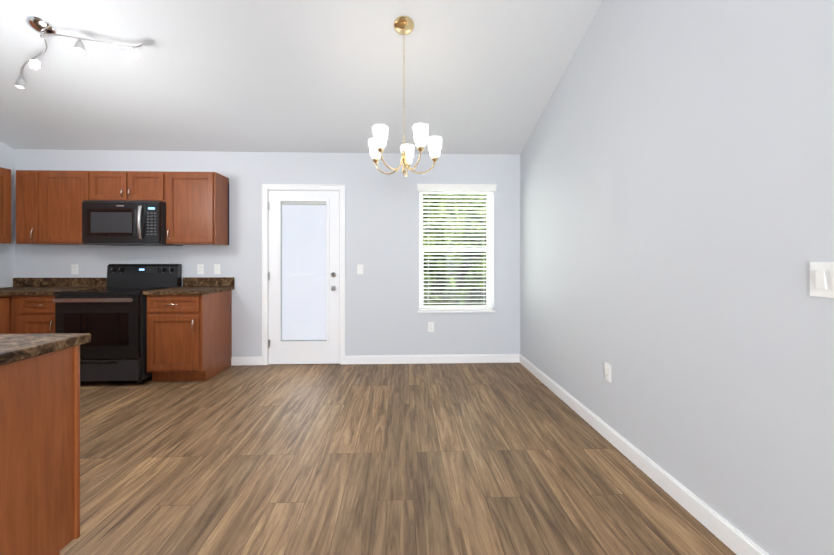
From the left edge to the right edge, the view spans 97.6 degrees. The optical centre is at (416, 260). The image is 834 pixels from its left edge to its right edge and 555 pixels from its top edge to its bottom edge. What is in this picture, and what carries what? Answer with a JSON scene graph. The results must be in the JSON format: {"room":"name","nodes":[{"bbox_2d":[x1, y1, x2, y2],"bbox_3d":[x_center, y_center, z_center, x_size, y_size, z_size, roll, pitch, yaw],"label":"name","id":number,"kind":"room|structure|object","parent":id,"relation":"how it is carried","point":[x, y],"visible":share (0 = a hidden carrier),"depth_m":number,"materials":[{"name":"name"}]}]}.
{"room":"kitchen","nodes":[
{"label":"kitchen","id":0,"kind":"room"},
{"bbox_2d":[0,141,13,287],"bbox_3d":[-4.474,-1.204,0.376,0.220,4.817,7.840,0,0,-2],"label":"wall","id":1,"kind":"structure","parent":0,"point":[6,250],"depth_m":4.02,"materials":[{"name":"white paint"}]},
{"bbox_2d":[0,167,10,243],"bbox_3d":[-4.315,-0.553,3.483,0.323,0.762,0.547,0,0,-2],"label":"upper cabinet","id":2,"kind":"object","parent":1,"relation":"attached to","point":[5,205],"visible":1,"depth_m":3.68,"materials":[{"name":"brown wood"}]},
{"bbox_2d":[14,149,519,356],"bbox_3d":[-1.647,-0.031,4.295,6.160,2.460,0.220,0,0,-2],"label":"wall","id":3,"kind":"structure","parent":0,"point":[383,316],"depth_m":4.22,"materials":[{"name":"white paint"}]},
{"bbox_2d":[16,170,47,244],"bbox_3d":[-4.006,-0.554,3.932,0.320,0.762,0.323,0,0,-2],"label":"upper cabinet","id":4,"kind":"object","parent":3,"relation":"attached to","point":[31,185],"depth_m":3.78,"materials":[{"name":"brown wood"}]},
{"bbox_2d":[48,170,87,244],"bbox_3d":[-3.698,-0.554,3.944,0.570,0.762,0.323,0,0,-2],"label":"upper cabinet","id":5,"kind":"object","parent":3,"relation":"attached to","point":[48,207],"depth_m":3.80,"materials":[{"name":"brown wood"}]},
{"bbox_2d":[71,264,77,273],"bbox_3d":[-3.846,0.101,4.099,0.070,0.115,0.008,0,0,-2],"label":"electrical outlet","id":6,"kind":"object","parent":3,"relation":"attached to","point":[74,268],"visible":1,"depth_m":4.10,"materials":[{"name":"white plastic"}]},
{"bbox_2d":[88,171,163,201],"bbox_3d":[-3.031,-0.776,3.968,0.765,0.319,0.323,0,0,-2],"label":"upper cabinet","id":7,"kind":"object","parent":3,"relation":"attached to","point":[102,185],"depth_m":3.81,"materials":[{"name":"brown wood"}]},
{"bbox_2d":[82,200,182,245],"bbox_3d":[-3.028,-0.387,3.895,0.759,0.448,0.472,0,0,-2],"label":"microwave","id":8,"kind":"object","parent":7,"relation":"attached to","point":[121,223],"visible":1,"depth_m":3.72,"materials":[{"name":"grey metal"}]},
{"bbox_2d":[164,171,228,244],"bbox_3d":[-2.392,-0.554,3.992,0.514,0.762,0.323,0,0,-2],"label":"upper cabinet","id":9,"kind":"object","parent":3,"relation":"attached to","point":[197,203],"depth_m":3.84,"materials":[{"name":"brown wood"}]},
{"bbox_2d":[197,264,203,273],"bbox_3d":[-2.462,0.101,4.150,0.070,0.115,0.008,0,0,-2],"label":"electrical outlet","id":10,"kind":"object","parent":3,"relation":"attached to","point":[200,268],"visible":1,"depth_m":4.15,"materials":[{"name":"white plastic"}]},
{"bbox_2d":[214,264,220,273],"bbox_3d":[-2.276,0.101,4.154,0.070,0.115,0.013,0,0,-2],"label":"electrical outlet","id":11,"kind":"object","parent":3,"relation":"attached to","point":[217,268],"visible":1,"depth_m":4.16,"materials":[{"name":"white plastic"}]},
{"bbox_2d":[231,356,261,365],"bbox_3d":[-1.942,1.150,4.168,0.353,0.098,0.014,0,0,-2],"label":"baseboard","id":12,"kind":"structure","parent":3,"relation":"attached to","point":[238,361],"depth_m":4.16,"materials":[{"name":"white wood"}]},
{"bbox_2d":[262,184,344,364],"bbox_3d":[-1.302,0.164,4.297,0.944,2.069,0.241,0,0,-2],"label":"door frame","id":13,"kind":"structure","parent":3,"relation":"attached to","point":[267,187],"depth_m":4.18,"materials":[{"name":"white wood"}]},
{"bbox_2d":[268,191,339,363],"bbox_3d":[-1.302,0.196,4.191,0.813,1.994,0.114,0,0,-2],"label":"door","id":14,"kind":"structure","parent":3,"relation":"in","point":[304,290],"depth_m":4.22,"materials":[{"name":"white wood"}]},
{"bbox_2d":[357,264,362,273],"bbox_3d":[-0.657,0.105,4.215,0.070,0.115,0.013,0,0,-2],"label":"light switch","id":15,"kind":"object","parent":3,"relation":"attached to","point":[359,268],"visible":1,"depth_m":4.21,"materials":[{"name":"white plastic"}]},
{"bbox_2d":[428,322,433,331],"bbox_3d":[0.163,0.776,4.248,0.070,0.115,0.008,0,0,-2],"label":"outlet","id":16,"kind":"object","parent":3,"relation":"attached to","point":[430,326],"visible":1,"depth_m":4.25,"materials":[{"name":"white plastic"}]},
{"bbox_2d":[345,354,519,363],"bbox_3d":[0.192,1.150,4.247,2.047,0.098,0.014,0,0,-2],"label":"baseboard","id":17,"kind":"structure","parent":3,"relation":"attached to","point":[427,359],"depth_m":4.24,"materials":[{"name":"white wood"}]},
{"bbox_2d":[419,191,490,308],"bbox_3d":[0.458,-0.131,4.407,0.875,1.460,0.072,0,0,-2],"label":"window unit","id":18,"kind":"structure","parent":3,"relation":"in","point":[488,302],"depth_m":4.39,"materials":[{"name":"white plastic"}]},
{"bbox_2d":[417,184,496,309],"bbox_3d":[0.462,-0.152,4.275,0.927,1.466,0.092,0,0,-2],"label":"window blind","id":19,"kind":"object","parent":18,"relation":"attached to","point":[472,188],"visible":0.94,"depth_m":4.28,"materials":[{"name":"white plastic"}]},
{"bbox_2d":[418,309,494,312],"bbox_3d":[0.461,0.597,4.311,0.903,0.024,0.143,0,0,-2],"label":"window sill","id":20,"kind":"structure","parent":3,"relation":"attached to","point":[454,311],"depth_m":4.25,"materials":[{"name":"white wood"}]},
{"bbox_2d":[0,0,602,154],"bbox_3d":[-1.506,-2.490,0.484,6.160,2.646,7.840,0,0,-2],"label":"ceiling","id":21,"kind":"structure","parent":0,"point":[327,76],"depth_m":3.09,"materials":[{"name":"grey paint"}]},
{"bbox_2d":[14,15,141,89],"bbox_3d":[-2.667,-1.568,2.805,1.206,0.321,0.463,0,0,-2],"label":"spotlights","id":22,"kind":"object","parent":21,"relation":"attached to","point":[43,27],"visible":1,"depth_m":2.67,"materials":[{"name":"silver metal"}]},
{"bbox_2d":[369,16,441,176],"bbox_3d":[-0.088,-1.185,2.694,0.548,1.127,0.543,0,0,-2],"label":"chandelier","id":23,"kind":"object","parent":21,"relation":"hanging from","point":[403,25],"visible":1,"depth_m":2.66,"materials":[{"name":"white glass"}]},
{"bbox_2d":[60,363,735,554],"bbox_3d":[-1.506,1.264,0.489,6.160,0.120,7.840,0,0,-2],"label":"floor","id":24,"kind":"structure","parent":0,"point":[416,459],"depth_m":2.08,"materials":[{"name":"brown wood"}]},
{"bbox_2d":[0,296,9,333],"bbox_3d":[-4.152,0.767,3.188,0.628,0.866,0.541,0,0,-2],"label":"base cabinet","id":25,"kind":"object","parent":24,"relation":"on","point":[4,314],"visible":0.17,"depth_m":3.40,"materials":[{"name":"brown wood"}]},
{"bbox_2d":[0,292,11,296],"bbox_3d":[-4.111,0.266,2.417,0.653,0.138,2.037,0,0,-2],"label":"countertop","id":26,"kind":"structure","parent":25,"relation":"on","point":[5,294],"depth_m":3.39,"materials":[{"name":"stone"}]},
{"bbox_2d":[10,295,25,333],"bbox_3d":[-4.116,0.767,3.778,0.743,0.866,0.628,0,0,-2],"label":"base cabinet","id":27,"kind":"object","parent":24,"relation":"on","point":[17,303],"depth_m":3.49,"materials":[{"name":"brown wood"}]},
{"bbox_2d":[0,345,79,554],"bbox_3d":[-1.545,0.770,1.157,0.411,0.866,0.600,0,0,-2],"label":"base cabinet","id":28,"kind":"object","parent":24,"relation":"on","point":[40,455],"visible":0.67,"depth_m":1.29,"materials":[{"name":"brown wood"}]},
{"bbox_2d":[0,333,90,365],"bbox_3d":[-2.850,0.318,0.989,3.068,0.038,0.902,0,0,-2],"label":"countertop","id":29,"kind":"structure","parent":28,"relation":"on","point":[16,347],"depth_m":1.34,"materials":[{"name":"laminate"}]},
{"bbox_2d":[26,295,54,333],"bbox_3d":[-3.612,0.767,3.797,0.377,0.866,0.628,0,0,-2],"label":"base cabinet","id":30,"kind":"object","parent":24,"relation":"on","point":[40,309],"depth_m":3.49,"materials":[{"name":"brown wood"}]},
{"bbox_2d":[53,264,181,384],"bbox_3d":[-3.028,0.621,3.748,0.768,1.158,0.732,0,0,-2],"label":"range","id":31,"kind":"object","parent":24,"relation":"on","point":[111,317],"visible":0.83,"depth_m":3.44,"materials":[{"name":"black metal"}]},
{"bbox_2d":[147,290,231,380],"bbox_3d":[-2.369,0.767,3.843,0.532,0.866,0.628,0,0,-2],"label":"base cabinet","id":32,"kind":"object","parent":24,"relation":"on","point":[189,337],"depth_m":3.55,"materials":[{"name":"brown wood"}]},
{"bbox_2d":[0,277,233,295],"bbox_3d":[-3.279,0.264,3.796,2.418,0.138,0.653,0,0,-2],"label":"countertop","id":33,"kind":"structure","parent":32,"relation":"on","point":[190,286],"depth_m":4.06,"materials":[{"name":"stone"}]},
{"bbox_2d":[520,0,833,554],"bbox_3d":[1.462,-1.205,0.596,0.220,4.817,7.840,0,0,-2],"label":"wall","id":34,"kind":"structure","parent":0,"point":[676,197],"depth_m":1.68,"materials":[{"name":"white paint"}]},
{"bbox_2d":[605,362,610,382],"bbox_3d":[1.279,0.751,2.446,0.008,0.115,0.070,0,0,-2],"label":"outlet","id":35,"kind":"object","parent":34,"relation":"attached to","point":[607,372],"visible":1,"depth_m":2.43,"materials":[{"name":"white plastic"}]},
{"bbox_2d":[519,354,768,554],"bbox_3d":[1.345,1.155,0.595,0.014,0.098,7.400,0,0,-2],"label":"baseboard","id":36,"kind":"structure","parent":34,"relation":"attached to","point":[736,541],"depth_m":1.91,"materials":[{"name":"white wood"}]},
{"bbox_2d":[810,262,833,297],"bbox_3d":[1.323,0.063,1.187,0.013,0.113,0.065,0,0,-2],"label":"light switch","id":37,"kind":"object","parent":34,"relation":"attached to","point":[821,279],"visible":1,"depth_m":1.19,"materials":[{"name":"white plastic"}]},
{"label":"outside","id":38,"kind":"structure","parent":0,"visible":0},
{"bbox_2d":[282,194,485,304],"bbox_3d":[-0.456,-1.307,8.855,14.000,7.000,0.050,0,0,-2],"label":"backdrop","id":39,"kind":"structure","parent":38,"point":[466,288],"depth_m":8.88,"materials":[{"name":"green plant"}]}
]}

